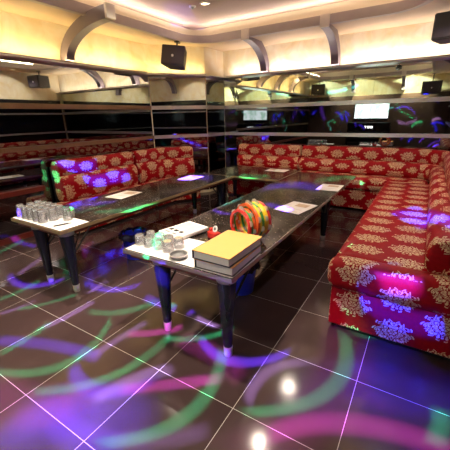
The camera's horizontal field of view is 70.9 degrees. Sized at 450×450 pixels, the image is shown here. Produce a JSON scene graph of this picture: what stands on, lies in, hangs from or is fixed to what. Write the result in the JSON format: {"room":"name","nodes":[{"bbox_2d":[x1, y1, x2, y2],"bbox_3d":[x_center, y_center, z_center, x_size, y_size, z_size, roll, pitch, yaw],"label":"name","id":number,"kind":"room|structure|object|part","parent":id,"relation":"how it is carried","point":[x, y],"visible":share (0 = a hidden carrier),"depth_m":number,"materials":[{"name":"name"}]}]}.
{"room":"karaoke room","nodes":[
{"label":"karaoke room","id":0,"kind":"room"},
{"bbox_2d":[0,11,146,71],"bbox_3d":[-2.299,-1.065,3.268,0.100,2.500,6.750,10,22,30],"label":"wall","id":1,"kind":"structure","parent":0,"point":[21,35],"depth_m":3.56,"materials":[{"name":"beige paint"}]},
{"bbox_2d":[0,230,33,245],"bbox_3d":[-2.997,0.521,2.451,0.030,0.060,3.400,10,22,30],"label":"baseboard","id":2,"kind":"structure","parent":1,"relation":"attached to","point":[22,236],"depth_m":3.48,"materials":[{"name":"red wood"}]},
{"bbox_2d":[0,185,45,198],"bbox_3d":[-2.986,0.057,2.277,0.080,0.050,3.400,10,22,30],"label":"trim","id":3,"kind":"structure","parent":1,"relation":"attached to","point":[18,192],"depth_m":3.42,"materials":[{"name":"red wood"}]},
{"bbox_2d":[0,52,146,72],"bbox_3d":[-2.268,-1.582,2.843,0.030,0.012,4.312,10,22,30],"label":"light strip","id":4,"kind":"object","parent":1,"relation":"attached to","point":[0,52],"visible":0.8,"depth_m":3.55,"materials":[{"name":"beige paint"}]},
{"bbox_2d":[0,103,151,109],"bbox_3d":[-2.554,-1.034,2.715,0.034,0.054,5.380,10,22,30],"label":"trim","id":5,"kind":"structure","parent":1,"relation":"attached to","point":[2,105],"depth_m":3.73,"materials":[{"name":"brown metal"}]},
{"bbox_2d":[0,53,151,75],"bbox_3d":[-2.522,-1.458,2.543,0.130,0.012,5.380,10,22,30],"label":"trim","id":6,"kind":"structure","parent":1,"relation":"attached to","point":[1,55],"depth_m":3.61,"materials":[{"name":"metal"}]},
{"bbox_2d":[0,57,153,239],"bbox_3d":[-2.555,-0.612,2.873,0.004,1.810,5.370,10,22,30],"label":"wall mirror","id":7,"kind":"object","parent":1,"relation":"attached to","point":[21,81],"visible":0.6,"depth_m":3.67,"materials":[{"name":"black mirror"}]},
{"bbox_3d":[-2.691,-0.319,2.732,0.003,1.354,1.610,10,22,30],"label":"tinted panel","id":8,"kind":"part","parent":7,"relation":"part of","materials":[{"name":"grey mirror"}]},
{"bbox_3d":[-1.860,-1.637,3.727,0.003,0.454,1.610,10,22,30],"label":"clear panel","id":9,"kind":"part","parent":7,"relation":"part of","materials":[{"name":"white mirror"}]},
{"bbox_3d":[-1.842,-0.780,4.021,0.003,1.354,1.610,10,22,30],"label":"tinted panel","id":10,"kind":"part","parent":7,"relation":"part of","materials":[{"name":"grey mirror"}]},
{"bbox_3d":[-1.294,-1.945,4.586,0.003,0.454,0.536,10,22,30],"label":"clear panel","id":11,"kind":"part","parent":7,"relation":"part of","materials":[{"name":"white mirror"}]},
{"bbox_3d":[-1.276,-1.088,4.880,0.003,1.354,0.536,10,22,30],"label":"tinted panel","id":12,"kind":"part","parent":7,"relation":"part of","materials":[{"name":"grey mirror"}]},
{"bbox_2d":[0,136,153,153],"bbox_3d":[-2.542,-0.620,2.856,0.040,0.047,5.380,10,22,30],"label":"trim","id":13,"kind":"structure","parent":1,"relation":"attached to","point":[62,145],"depth_m":3.82,"materials":[{"name":"brown wood"}]},
{"bbox_2d":[60,2,115,61],"bbox_3d":[-1.485,-2.022,3.363,0.870,0.425,0.110,10,22,30],"label":"bracket","id":14,"kind":"object","parent":1,"relation":"attached to","point":[99,15],"visible":0.98,"depth_m":3.30,"materials":[{"name":"beige paint"}]},
{"bbox_2d":[145,44,223,192],"bbox_3d":[-0.577,-1.671,5.278,0.610,2.270,1.170,10,22,30],"label":"wall","id":15,"kind":"structure","parent":0,"point":[199,60],"depth_m":4.88,"materials":[{"name":"beige paint"}]},
{"bbox_2d":[148,74,206,76],"bbox_3d":[-0.717,-2.272,4.798,0.889,0.012,0.130,-7,20,-17],"label":"trim","id":16,"kind":"structure","parent":15,"relation":"attached to","point":[152,74],"depth_m":4.76,"materials":[{"name":"metal"}]},
{"bbox_2d":[149,73,205,74],"bbox_3d":[-0.706,-2.275,4.762,0.871,0.012,0.030,-7,20,-17],"label":"light strip","id":17,"kind":"object","parent":15,"relation":"attached to","point":[149,73],"visible":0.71,"depth_m":4.73,"materials":[{"name":"beige paint"}]},
{"bbox_2d":[149,76,208,189],"bbox_3d":[-0.710,-1.435,5.152,0.871,1.810,0.004,-7,20,-17],"label":"wall mirror","id":18,"kind":"object","parent":15,"relation":"attached to","point":[164,90],"visible":0.69,"depth_m":5.03,"materials":[{"name":"black mirror"}]},
{"bbox_3d":[-0.930,-2.049,4.868,0.434,0.454,0.003,-7,20,-17],"label":"clear panel","id":19,"kind":"part","parent":18,"relation":"part of","materials":[{"name":"white mirror"}]},
{"bbox_3d":[-0.911,-1.193,5.163,0.434,1.354,0.003,-7,20,-17],"label":"tinted panel","id":20,"kind":"part","parent":18,"relation":"part of","materials":[{"name":"grey mirror"}]},
{"bbox_3d":[-0.517,-2.102,4.995,0.434,0.454,0.003,-7,20,-17],"label":"clear panel","id":21,"kind":"part","parent":18,"relation":"part of","materials":[{"name":"white mirror"}]},
{"bbox_3d":[-0.498,-1.245,5.289,0.434,1.354,0.003,-7,20,-17],"label":"tinted panel","id":22,"kind":"part","parent":18,"relation":"part of","materials":[{"name":"grey mirror"}]},
{"bbox_2d":[151,105,206,109],"bbox_3d":[-0.723,-1.855,4.990,0.889,0.054,0.034,-7,20,-17],"label":"trim","id":23,"kind":"structure","parent":15,"relation":"attached to","point":[191,106],"depth_m":4.97,"materials":[{"name":"metal"}]},
{"bbox_2d":[154,134,207,138],"bbox_3d":[-0.713,-1.441,5.129,0.889,0.047,0.040,-7,20,-17],"label":"trim","id":24,"kind":"structure","parent":15,"relation":"attached to","point":[184,135],"depth_m":5.11,"materials":[{"name":"metal"}]},
{"bbox_2d":[206,77,224,188],"bbox_3d":[-0.145,-1.553,5.461,0.004,1.810,0.467,13,23,35],"label":"wall mirror","id":25,"kind":"object","parent":15,"relation":"attached to","point":[214,87],"visible":0.74,"depth_m":5.39,"materials":[{"name":"black mirror"}]},
{"bbox_3d":[-0.159,-2.194,5.240,0.003,0.454,0.466,13,23,35],"label":"clear panel","id":26,"kind":"part","parent":25,"relation":"part of","materials":[{"name":"white mirror"}]},
{"bbox_3d":[-0.140,-1.337,5.535,0.003,1.354,0.466,13,23,35],"label":"tinted panel","id":27,"kind":"part","parent":25,"relation":"part of","materials":[{"name":"grey mirror"}]},
{"bbox_2d":[207,105,224,108],"bbox_3d":[-0.147,-1.977,5.310,0.034,0.054,0.489,12,23,35],"label":"trim","id":28,"kind":"structure","parent":15,"relation":"attached to","point":[208,106],"depth_m":5.25,"materials":[{"name":"metal"}]},
{"bbox_2d":[208,132,224,136],"bbox_3d":[-0.136,-1.564,5.450,0.040,0.047,0.489,12,23,35],"label":"trim","id":29,"kind":"structure","parent":15,"relation":"attached to","point":[221,133],"depth_m":5.40,"materials":[{"name":"wood"}]},
{"bbox_2d":[205,75,228,78],"bbox_3d":[-0.118,-2.400,5.134,0.130,0.012,0.489,12,23,35],"label":"trim","id":30,"kind":"structure","parent":15,"relation":"attached to","point":[212,76],"depth_m":5.11,"materials":[{"name":"metal"}]},
{"bbox_2d":[27,0,432,43],"bbox_3d":[-0.571,-1.722,1.813,3.080,0.093,5.400,10,22,30],"label":"trim","id":31,"kind":"structure","parent":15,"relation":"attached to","point":[71,6],"depth_m":3.69,"materials":[{"name":"beige paint"}]},
{"bbox_2d":[74,0,402,35],"bbox_3d":[-0.573,-1.808,1.783,3.340,0.200,5.660,10,22,30],"label":"trim","id":32,"kind":"structure","parent":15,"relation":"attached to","point":[350,4],"depth_m":4.00,"materials":[{"name":"beige paint"}]},
{"bbox_2d":[214,1,398,34],"bbox_3d":[0.842,-2.539,3.941,2.822,0.012,0.030,10,22,30],"label":"light strip","id":33,"kind":"object","parent":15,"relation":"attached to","point":[398,1],"visible":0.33,"depth_m":3.81,"materials":[{"name":"beige paint"}]},
{"bbox_2d":[0,187,449,449],"bbox_3d":[-0.485,0.472,2.622,4.310,0.060,6.750,10,22,30],"label":"floor","id":34,"kind":"structure","parent":0,"point":[97,366],"depth_m":1.71,"materials":[{"name":"brown tile"}]},
{"bbox_2d":[49,151,155,235],"bbox_3d":[-1.538,-0.467,4.077,0.518,0.813,1.265,10,22,30],"label":"sofa","id":35,"kind":"object","parent":34,"relation":"on","point":[75,179],"visible":0.59,"depth_m":3.96,"materials":[{"name":"red fabric"}]},
{"bbox_2d":[54,185,139,206],"bbox_3d":[-1.510,-0.319,4.111,0.460,0.184,1.265,10,22,30],"label":"seat cushion","id":36,"kind":"object","parent":35,"relation":"on","point":[59,201],"depth_m":3.98,"materials":[{"name":"red fabric"}]},
{"bbox_3d":[-1.518,-0.179,4.166,0.435,0.140,1.265,10,22,30],"label":"seat","id":37,"kind":"part","parent":35,"relation":"part of","materials":[{"name":"red fabric"}]},
{"bbox_2d":[11,172,232,291],"bbox_3d":[-0.798,-0.100,3.410,0.679,0.522,2.391,10,22,30],"label":"table","id":38,"kind":"object","parent":34,"relation":"on","point":[98,210],"visible":0.74,"depth_m":2.80,"materials":[{"name":"black stone"}]},
{"bbox_3d":[-1.441,0.212,2.528,0.100,0.412,0.100,10,22,30],"label":"leg","id":39,"kind":"part","parent":38,"relation":"part of","materials":[{"name":"blue paint"}]},
{"bbox_2d":[13,211,88,230],"bbox_3d":[-1.369,-0.042,2.471,0.655,0.001,0.235,10,22,30],"label":"mat","id":40,"kind":"object","parent":38,"relation":"on","point":[53,221],"visible":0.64,"depth_m":2.43,"materials":[{"name":"white paper"}]},
{"bbox_2d":[16,204,26,216],"bbox_3d":[-1.646,-0.117,2.548,0.069,0.100,0.069,10,22,30],"label":"tumbler","id":41,"kind":"object","parent":40,"relation":"on","point":[18,205],"visible":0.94,"depth_m":2.53,"materials":[{"name":"clear glass"}]},
{"bbox_2d":[21,205,31,218],"bbox_3d":[-1.581,-0.105,2.509,0.069,0.100,0.069,2,19,10],"label":"tumbler","id":42,"kind":"object","parent":40,"relation":"on","point":[23,206],"visible":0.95,"depth_m":2.50,"materials":[{"name":"clear glass"}]},
{"bbox_2d":[26,206,36,219],"bbox_3d":[-1.517,-0.093,2.471,0.069,0.100,0.069,-8,20,-19],"label":"tumbler","id":43,"kind":"object","parent":40,"relation":"on","point":[28,207],"visible":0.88,"depth_m":2.46,"materials":[{"name":"clear glass"}]},
{"bbox_2d":[31,207,42,220],"bbox_3d":[-1.452,-0.081,2.433,0.069,0.100,0.069,-5,19,-11],"label":"tumbler","id":44,"kind":"object","parent":40,"relation":"on","point":[35,208],"visible":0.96,"depth_m":2.42,"materials":[{"name":"clear glass"}]},
{"bbox_2d":[37,209,47,222],"bbox_3d":[-1.388,-0.070,2.394,0.069,0.100,0.069,1,19,7],"label":"tumbler","id":45,"kind":"object","parent":40,"relation":"on","point":[39,210],"visible":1,"depth_m":2.38,"materials":[{"name":"clear glass"}]},
{"bbox_2d":[42,205,52,218],"bbox_3d":[-1.396,-0.099,2.482,0.069,0.100,0.069,13,23,35],"label":"tumbler","id":46,"kind":"object","parent":40,"relation":"on","point":[46,206],"visible":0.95,"depth_m":2.47,"materials":[{"name":"clear glass"}]},
{"bbox_2d":[48,207,58,220],"bbox_3d":[-1.332,-0.088,2.443,0.069,0.100,0.069,5,20,18],"label":"tumbler","id":47,"kind":"object","parent":40,"relation":"on","point":[49,208],"visible":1,"depth_m":2.43,"materials":[{"name":"clear glass"}]},
{"bbox_2d":[55,204,65,216],"bbox_3d":[-1.310,-0.112,2.513,0.069,0.100,0.069,5,20,17],"label":"tumbler","id":48,"kind":"object","parent":40,"relation":"on","point":[57,205],"visible":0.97,"depth_m":2.50,"materials":[{"name":"clear glass"}]},
{"bbox_2d":[62,207,72,220],"bbox_3d":[-1.217,-0.087,2.436,0.069,0.100,0.069,10,22,30],"label":"tumbler","id":49,"kind":"object","parent":40,"relation":"on","point":[64,208],"visible":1,"depth_m":2.42,"materials":[{"name":"clear glass"}]},
{"bbox_3d":[-1.151,0.261,2.367,0.100,0.412,0.100,10,22,30],"label":"leg","id":50,"kind":"part","parent":38,"relation":"part of","materials":[{"name":"blue paint"}]},
{"bbox_2d":[67,207,74,216],"bbox_3d":[-1.237,-0.109,2.536,0.054,0.080,0.055,10,22,30],"label":"tumbler","id":51,"kind":"object","parent":38,"relation":"on","point":[71,208],"visible":0.74,"depth_m":2.52,"materials":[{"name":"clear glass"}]},
{"bbox_2d":[106,191,140,198],"bbox_3d":[-1.032,-0.311,3.233,0.215,0.001,0.310,8,21,25],"label":"menu sheet","id":52,"kind":"object","parent":38,"relation":"on","point":[124,194],"visible":1,"depth_m":3.23,"materials":[{"name":"white paper"}]},
{"bbox_2d":[178,175,203,180],"bbox_3d":[-0.436,-0.604,4.048,0.215,0.001,0.310,9,21,27],"label":"menu sheet","id":53,"kind":"object","parent":38,"relation":"on","point":[191,177],"visible":1,"depth_m":4.05,"materials":[{"name":"white paper"}]},
{"bbox_3d":[-0.420,-0.417,4.292,0.100,0.412,0.100,10,22,30],"label":"leg","id":54,"kind":"part","parent":38,"relation":"part of","materials":[{"name":"blue paint"}]},
{"bbox_3d":[-0.063,-0.352,4.080,0.100,0.412,0.100,10,22,30],"label":"leg","id":55,"kind":"part","parent":38,"relation":"part of","materials":[{"name":"blue paint"}]},
{"bbox_2d":[118,226,148,259],"bbox_3d":[-0.858,0.178,2.998,0.289,0.267,0.286,10,22,30],"label":"waste bin","id":56,"kind":"object","parent":34,"relation":"on","point":[127,236],"visible":0.62,"depth_m":2.94,"materials":[{"name":"blue plastic"}]},
{"bbox_2d":[131,146,200,207],"bbox_3d":[-0.820,-0.785,4.957,0.752,0.813,1.012,10,22,30],"label":"sofa","id":57,"kind":"object","parent":34,"relation":"on","point":[152,164],"visible":0.54,"depth_m":4.97,"materials":[{"name":"red fabric"}]},
{"bbox_2d":[137,177,171,184],"bbox_3d":[-0.872,-0.630,4.974,0.996,0.184,0.597,-15,23,-35],"label":"seat cushion","id":58,"kind":"object","parent":57,"relation":"on","point":[158,178],"depth_m":4.80,"materials":[{"name":"red fabric"}]},
{"bbox_3d":[-0.871,-0.489,5.026,1.027,0.140,0.588,-15,23,-35],"label":"seat","id":59,"kind":"part","parent":57,"relation":"part of","materials":[{"name":"red fabric"}]},
{"bbox_2d":[123,172,355,356],"bbox_3d":[0.519,0.011,3.006,0.758,0.522,3.053,10,22,30],"label":"table","id":60,"kind":"object","parent":34,"relation":"on","point":[298,186],"visible":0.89,"depth_m":2.31,"materials":[{"name":"stone"}]},
{"bbox_3d":[-0.363,0.403,1.904,0.100,0.412,0.100,10,22,30],"label":"leg","id":61,"kind":"part","parent":60,"relation":"part of","materials":[{"name":"blue paint"}]},
{"bbox_2d":[159,221,207,241],"bbox_3d":[-0.275,0.038,2.109,0.200,0.038,0.270,16,26,41],"label":"remote","id":62,"kind":"object","parent":60,"relation":"on","point":[189,229],"visible":0.94,"depth_m":2.08,"materials":[{"name":"white plastic"}]},
{"bbox_2d":[125,236,260,277],"bbox_3d":[-0.196,0.153,1.830,0.740,0.001,0.320,10,22,30],"label":"mat","id":63,"kind":"object","parent":60,"relation":"on","point":[190,244],"visible":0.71,"depth_m":1.87,"materials":[{"name":"white paper"}]},
{"bbox_2d":[135,233,145,244],"bbox_3d":[-0.524,0.086,1.947,0.069,0.062,0.069,-5,19,-10],"label":"tumbler","id":64,"kind":"object","parent":63,"relation":"on","point":[137,234],"visible":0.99,"depth_m":1.94,"materials":[{"name":"clear glass"}]},
{"bbox_2d":[144,235,154,245],"bbox_3d":[-0.460,0.098,1.909,0.069,0.062,0.069,-19,26,-42],"label":"tumbler","id":65,"kind":"object","parent":63,"relation":"on","point":[146,236],"visible":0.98,"depth_m":1.90,"materials":[{"name":"clear glass"}]},
{"bbox_2d":[146,230,154,240],"bbox_3d":[-0.468,0.068,1.996,0.069,0.062,0.069,3,19,13],"label":"tumbler","id":66,"kind":"object","parent":63,"relation":"on","point":[148,231],"visible":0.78,"depth_m":1.98,"materials":[{"name":"clear glass"}]},
{"bbox_2d":[153,237,162,248],"bbox_3d":[-0.395,0.109,1.871,0.069,0.062,0.069,-2,19,-3],"label":"tumbler","id":67,"kind":"object","parent":63,"relation":"on","point":[156,238],"visible":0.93,"depth_m":1.86,"materials":[{"name":"clear glass"}]},
{"bbox_2d":[155,232,163,241],"bbox_3d":[-0.404,0.079,1.958,0.069,0.062,0.069,-6,20,-13],"label":"tumbler","id":68,"kind":"object","parent":63,"relation":"on","point":[156,233],"visible":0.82,"depth_m":1.94,"materials":[{"name":"clear glass"}]},
{"bbox_2d":[162,239,173,251],"bbox_3d":[-0.331,0.121,1.832,0.069,0.062,0.069,-9,21,-22],"label":"tumbler","id":69,"kind":"object","parent":63,"relation":"on","point":[168,241],"visible":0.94,"depth_m":1.83,"materials":[{"name":"clear glass"}]},
{"bbox_2d":[164,234,173,245],"bbox_3d":[-0.339,0.091,1.920,0.069,0.062,0.069,-13,22,-31],"label":"tumbler","id":70,"kind":"object","parent":63,"relation":"on","point":[166,235],"visible":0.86,"depth_m":1.91,"materials":[{"name":"clear glass"}]},
{"bbox_2d":[168,250,187,259],"bbox_3d":[-0.258,0.168,1.751,0.108,0.023,0.108,10,22,30],"label":"ashtray","id":71,"kind":"object","parent":63,"relation":"on","point":[175,254],"visible":1,"depth_m":1.76,"materials":[{"name":"grey metal"}]},
{"bbox_2d":[173,236,184,246],"bbox_3d":[-0.275,0.103,1.881,0.069,0.062,0.069,4,20,15],"label":"tumbler","id":72,"kind":"object","parent":63,"relation":"on","point":[176,237],"visible":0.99,"depth_m":1.87,"materials":[{"name":"clear glass"}]},
{"bbox_2d":[194,246,261,276],"bbox_3d":[0.027,0.162,1.711,0.228,0.048,0.345,10,22,29],"label":"book","id":73,"kind":"object","parent":63,"relation":"on","point":[241,264],"visible":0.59,"depth_m":1.59,"materials":[{"name":"paper"}]},
{"bbox_2d":[192,230,261,267],"bbox_3d":[0.019,0.117,1.694,0.228,0.048,0.345,11,22,31],"label":"book","id":74,"kind":"object","parent":73,"relation":"on","point":[229,247],"visible":1,"depth_m":1.63,"materials":[{"name":"paper"}]},
{"bbox_2d":[207,226,219,238],"bbox_3d":[-0.071,0.043,2.008,0.050,0.089,0.080,-15,23,-35],"label":"card stand","id":75,"kind":"object","parent":60,"relation":"on","point":[212,232],"visible":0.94,"depth_m":1.99,"materials":[{"name":"red plastic"}]},
{"bbox_3d":[0.013,0.471,1.681,0.100,0.412,0.100,10,22,30],"label":"leg","id":76,"kind":"part","parent":60,"relation":"part of","materials":[{"name":"blue paint"}]},
{"bbox_2d":[230,206,255,234],"bbox_3d":[0.107,-0.003,1.916,0.050,0.222,0.222,-14,22,-32],"label":"tambourine","id":77,"kind":"object","parent":60,"relation":"on","point":[251,224],"visible":0.66,"depth_m":1.86,"materials":[{"name":"red plastic"}]},
{"bbox_2d":[237,200,264,235],"bbox_3d":[0.150,-0.026,1.939,0.050,0.249,0.249,-13,22,-32],"label":"tambourine","id":78,"kind":"object","parent":60,"relation":"on","point":[256,210],"visible":0.65,"depth_m":1.87,"materials":[{"name":"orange plastic"}]},
{"bbox_2d":[243,199,270,237],"bbox_3d":[0.193,-0.037,1.967,0.050,0.249,0.249,-14,22,-32],"label":"tambourine","id":79,"kind":"object","parent":60,"relation":"on","point":[267,218],"visible":0.56,"depth_m":1.89,"materials":[{"name":"yellow plastic"}]},
{"bbox_2d":[274,201,317,214],"bbox_3d":[0.596,-0.148,2.656,0.235,0.001,0.330,15,25,39],"label":"menu sheet","id":80,"kind":"object","parent":60,"relation":"on","point":[294,207],"visible":1,"depth_m":2.65,"materials":[{"name":"white paper"}]},
{"bbox_3d":[1.018,-0.085,3.238,0.100,0.412,0.100,10,22,30],"label":"leg","id":81,"kind":"part","parent":60,"relation":"part of","materials":[{"name":"blue paint"}]},
{"bbox_2d":[315,184,343,191],"bbox_3d":[1.113,-0.398,3.351,0.225,0.001,0.320,9,22,28],"label":"menu sheet","id":82,"kind":"object","parent":60,"relation":"on","point":[328,187],"visible":1,"depth_m":3.34,"materials":[{"name":"white paper"}]},
{"bbox_2d":[236,261,260,295],"bbox_3d":[0.120,0.372,2.372,0.290,0.267,0.286,10,22,30],"label":"waste bin","id":83,"kind":"object","parent":34,"relation":"on","point":[247,288],"visible":0.36,"depth_m":2.31,"materials":[{"name":"blue plastic"}]},
{"bbox_2d":[204,165,300,204],"bbox_3d":[0.398,-0.499,4.495,1.100,0.522,0.805,10,22,30],"label":"table","id":84,"kind":"object","parent":34,"relation":"on","point":[244,173],"visible":0.48,"depth_m":4.32,"materials":[{"name":"black stone"}]},
{"bbox_3d":[-0.030,-0.468,4.417,0.100,0.412,0.100,10,22,30],"label":"leg","id":85,"kind":"part","parent":84,"relation":"part of","materials":[{"name":"blue paint"}]},
{"bbox_3d":[0.156,-0.656,4.952,0.100,0.412,0.100,10,22,30],"label":"leg","id":86,"kind":"part","parent":84,"relation":"part of","materials":[{"name":"blue paint"}]},
{"bbox_2d":[265,169,287,171],"bbox_3d":[0.736,-0.773,4.465,0.290,0.001,0.215,10,22,30],"label":"menu sheet","id":87,"kind":"object","parent":84,"relation":"on","point":[274,170],"visible":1,"depth_m":4.45,"materials":[{"name":"white paper"}]},
{"bbox_2d":[228,144,302,195],"bbox_3d":[0.636,-0.878,5.136,1.110,0.813,0.528,10,22,30],"label":"sofa","id":88,"kind":"object","parent":34,"relation":"on","point":[252,155],"visible":0.6,"depth_m":5.11,"materials":[{"name":"red fabric"}]},
{"bbox_3d":[0.632,-0.640,5.203,1.110,0.250,0.445,10,22,30],"label":"seat","id":89,"kind":"part","parent":88,"relation":"part of","materials":[{"name":"red fabric"}]},
{"bbox_2d":[299,145,449,360],"bbox_3d":[1.247,-0.247,3.261,1.985,0.813,3.260,10,22,30],"label":"sofa","id":90,"kind":"object","parent":34,"relation":"on","point":[389,280],"visible":0.88,"depth_m":1.92,"materials":[{"name":"red fabric"}]},
{"bbox_3d":[1.839,-0.420,4.487,1.700,0.250,0.445,10,22,30],"label":"seat","id":91,"kind":"part","parent":90,"relation":"part of","materials":[{"name":"red fabric"}]},
{"bbox_2d":[301,170,427,191],"bbox_3d":[1.828,-0.610,4.410,1.700,0.184,0.470,10,22,30],"label":"seat cushion","id":92,"kind":"object","parent":90,"relation":"on","point":[363,182],"depth_m":4.17,"materials":[{"name":"red fabric"}]},
{"bbox_2d":[336,181,428,271],"bbox_3d":[1.658,-0.055,2.803,0.735,0.182,2.600,10,22,30],"label":"seat cushion","id":93,"kind":"object","parent":90,"relation":"on","point":[393,229],"depth_m":2.30,"materials":[{"name":"red fabric"}]},
{"bbox_3d":[1.654,0.149,2.819,0.725,0.265,2.695,10,22,30],"label":"seat","id":94,"kind":"part","parent":90,"relation":"part of","materials":[{"name":"red fabric"}]},
{"bbox_2d":[0,0,449,51],"bbox_3d":[-0.532,-1.717,1.870,4.110,0.030,6.550,10,22,30],"label":"ceiling","id":95,"kind":"structure","parent":0,"point":[426,13],"depth_m":3.78,"materials":[{"name":"beige paint"}]},
{"bbox_2d":[161,41,186,70],"bbox_3d":[-0.694,-2.377,4.431,0.353,0.367,0.296,2,19,10],"label":"wall speaker","id":96,"kind":"object","parent":95,"relation":"hanging from","point":[174,57],"visible":1,"depth_m":4.32,"materials":[{"name":"black plastic"}]},
{"bbox_2d":[161,45,183,63],"bbox_3d":[-0.716,-2.325,4.316,0.300,0.220,0.012,9,12,7],"label":"grille","id":97,"kind":"object","parent":96,"relation":"attached to","point":[171,54],"depth_m":4.31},
{"bbox_2d":[431,11,449,43],"bbox_3d":[2.313,-2.029,3.157,0.357,0.327,0.312,13,24,36],"label":"wall speaker","id":98,"kind":"object","parent":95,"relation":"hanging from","point":[441,27],"visible":1,"depth_m":3.13,"materials":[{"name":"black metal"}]},
{"bbox_2d":[104,0,347,29],"bbox_3d":[-0.537,-1.949,1.790,4.310,0.060,6.750,10,22,30],"label":"ceiling","id":99,"kind":"structure","parent":0,"point":[177,12],"depth_m":3.87,"materials":[{"name":"paint"}]},
{"bbox_2d":[199,1,209,5],"bbox_3d":[-0.233,-2.557,3.653,0.126,0.012,0.126,10,22,30],"label":"recessed light","id":100,"kind":"object","parent":99,"relation":"in","point":[204,3],"visible":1,"depth_m":3.63,"materials":[{"name":"silver metal"}]},
{"bbox_2d":[223,21,449,167],"bbox_3d":[1.284,-1.683,4.841,4.210,2.500,0.100,10,22,30],"label":"wall","id":101,"kind":"structure","parent":0,"point":[414,40],"depth_m":4.28,"materials":[{"name":"beige paint"}]},
{"bbox_2d":[241,28,269,71],"bbox_3d":[0.455,-2.500,4.570,0.110,0.465,0.720,10,22,30],"label":"bracket","id":102,"kind":"object","parent":101,"relation":"attached to","point":[257,45],"visible":0.94,"depth_m":4.58,"materials":[{"name":"beige paint"}]},
{"bbox_2d":[320,13,340,65],"bbox_3d":[1.355,-2.336,4.036,0.110,0.465,0.720,10,22,30],"label":"bracket","id":103,"kind":"object","parent":101,"relation":"attached to","point":[331,32],"visible":0.97,"depth_m":4.03,"materials":[{"name":"beige paint"}]},
{"bbox_2d":[221,56,449,78],"bbox_3d":[1.428,-2.189,4.422,3.500,0.012,0.130,10,22,30],"label":"trim","id":104,"kind":"structure","parent":101,"relation":"attached to","point":[441,57],"depth_m":4.25,"materials":[{"name":"metal"}]},
{"bbox_2d":[224,58,449,184],"bbox_3d":[1.480,-1.349,4.766,3.478,1.810,0.004,10,22,30],"label":"wall mirror","id":105,"kind":"object","parent":101,"relation":"attached to","point":[427,78],"visible":0.6,"depth_m":4.49,"materials":[{"name":"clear mirror"}]},
{"bbox_3d":[0.078,-2.243,5.370,0.208,0.454,0.003,10,22,30],"label":"clear panel","id":106,"kind":"part","parent":105,"relation":"part of","materials":[{"name":"white mirror"}]},
{"bbox_3d":[0.096,-1.387,5.664,0.208,1.354,0.003,10,22,30],"label":"tinted panel","id":107,"kind":"part","parent":105,"relation":"part of","materials":[{"name":"grey mirror"}]},
{"bbox_3d":[0.628,-1.290,5.348,1.042,1.354,0.003,10,22,30],"label":"tinted panel","id":108,"kind":"part","parent":105,"relation":"part of","materials":[{"name":"grey mirror"}]},
{"bbox_3d":[0.610,-2.146,5.054,1.042,0.454,0.003,10,22,30],"label":"clear panel","id":109,"kind":"part","parent":105,"relation":"part of","materials":[{"name":"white mirror"}]},
{"bbox_3d":[1.544,-1.123,4.805,1.112,1.354,0.003,10,22,30],"label":"tinted panel","id":110,"kind":"part","parent":105,"relation":"part of","materials":[{"name":"grey mirror"}]},
{"bbox_3d":[1.526,-1.979,4.510,1.112,0.454,0.003,10,22,30],"label":"clear panel","id":111,"kind":"part","parent":105,"relation":"part of","materials":[{"name":"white mirror"}]},
{"bbox_3d":[2.489,-0.950,4.244,1.112,1.354,0.003,10,22,30],"label":"tinted panel","id":112,"kind":"part","parent":105,"relation":"part of","materials":[{"name":"grey mirror"}]},
{"bbox_3d":[2.471,-1.807,3.949,1.112,0.454,0.003,10,22,30],"label":"clear panel","id":113,"kind":"part","parent":105,"relation":"part of","materials":[{"name":"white mirror"}]},
{"bbox_2d":[225,96,449,108],"bbox_3d":[1.463,-1.770,4.609,3.500,0.054,0.034,10,22,30],"label":"trim","id":114,"kind":"structure","parent":101,"relation":"attached to","point":[447,98],"depth_m":4.44,"materials":[{"name":"metal"}]},
{"bbox_2d":[225,132,449,137],"bbox_3d":[1.470,-1.357,4.748,3.500,0.047,0.040,10,22,30],"label":"trim","id":115,"kind":"structure","parent":101,"relation":"attached to","point":[226,133],"depth_m":4.55,"materials":[{"name":"metal"}]},
{"bbox_2d":[226,54,449,76],"bbox_3d":[1.404,-2.189,4.381,3.234,0.012,0.030,10,22,30],"label":"light strip","id":116,"kind":"object","parent":101,"relation":"attached to","point":[449,54],"visible":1,"depth_m":4.23,"materials":[{"name":"beige paint"}]}
]}

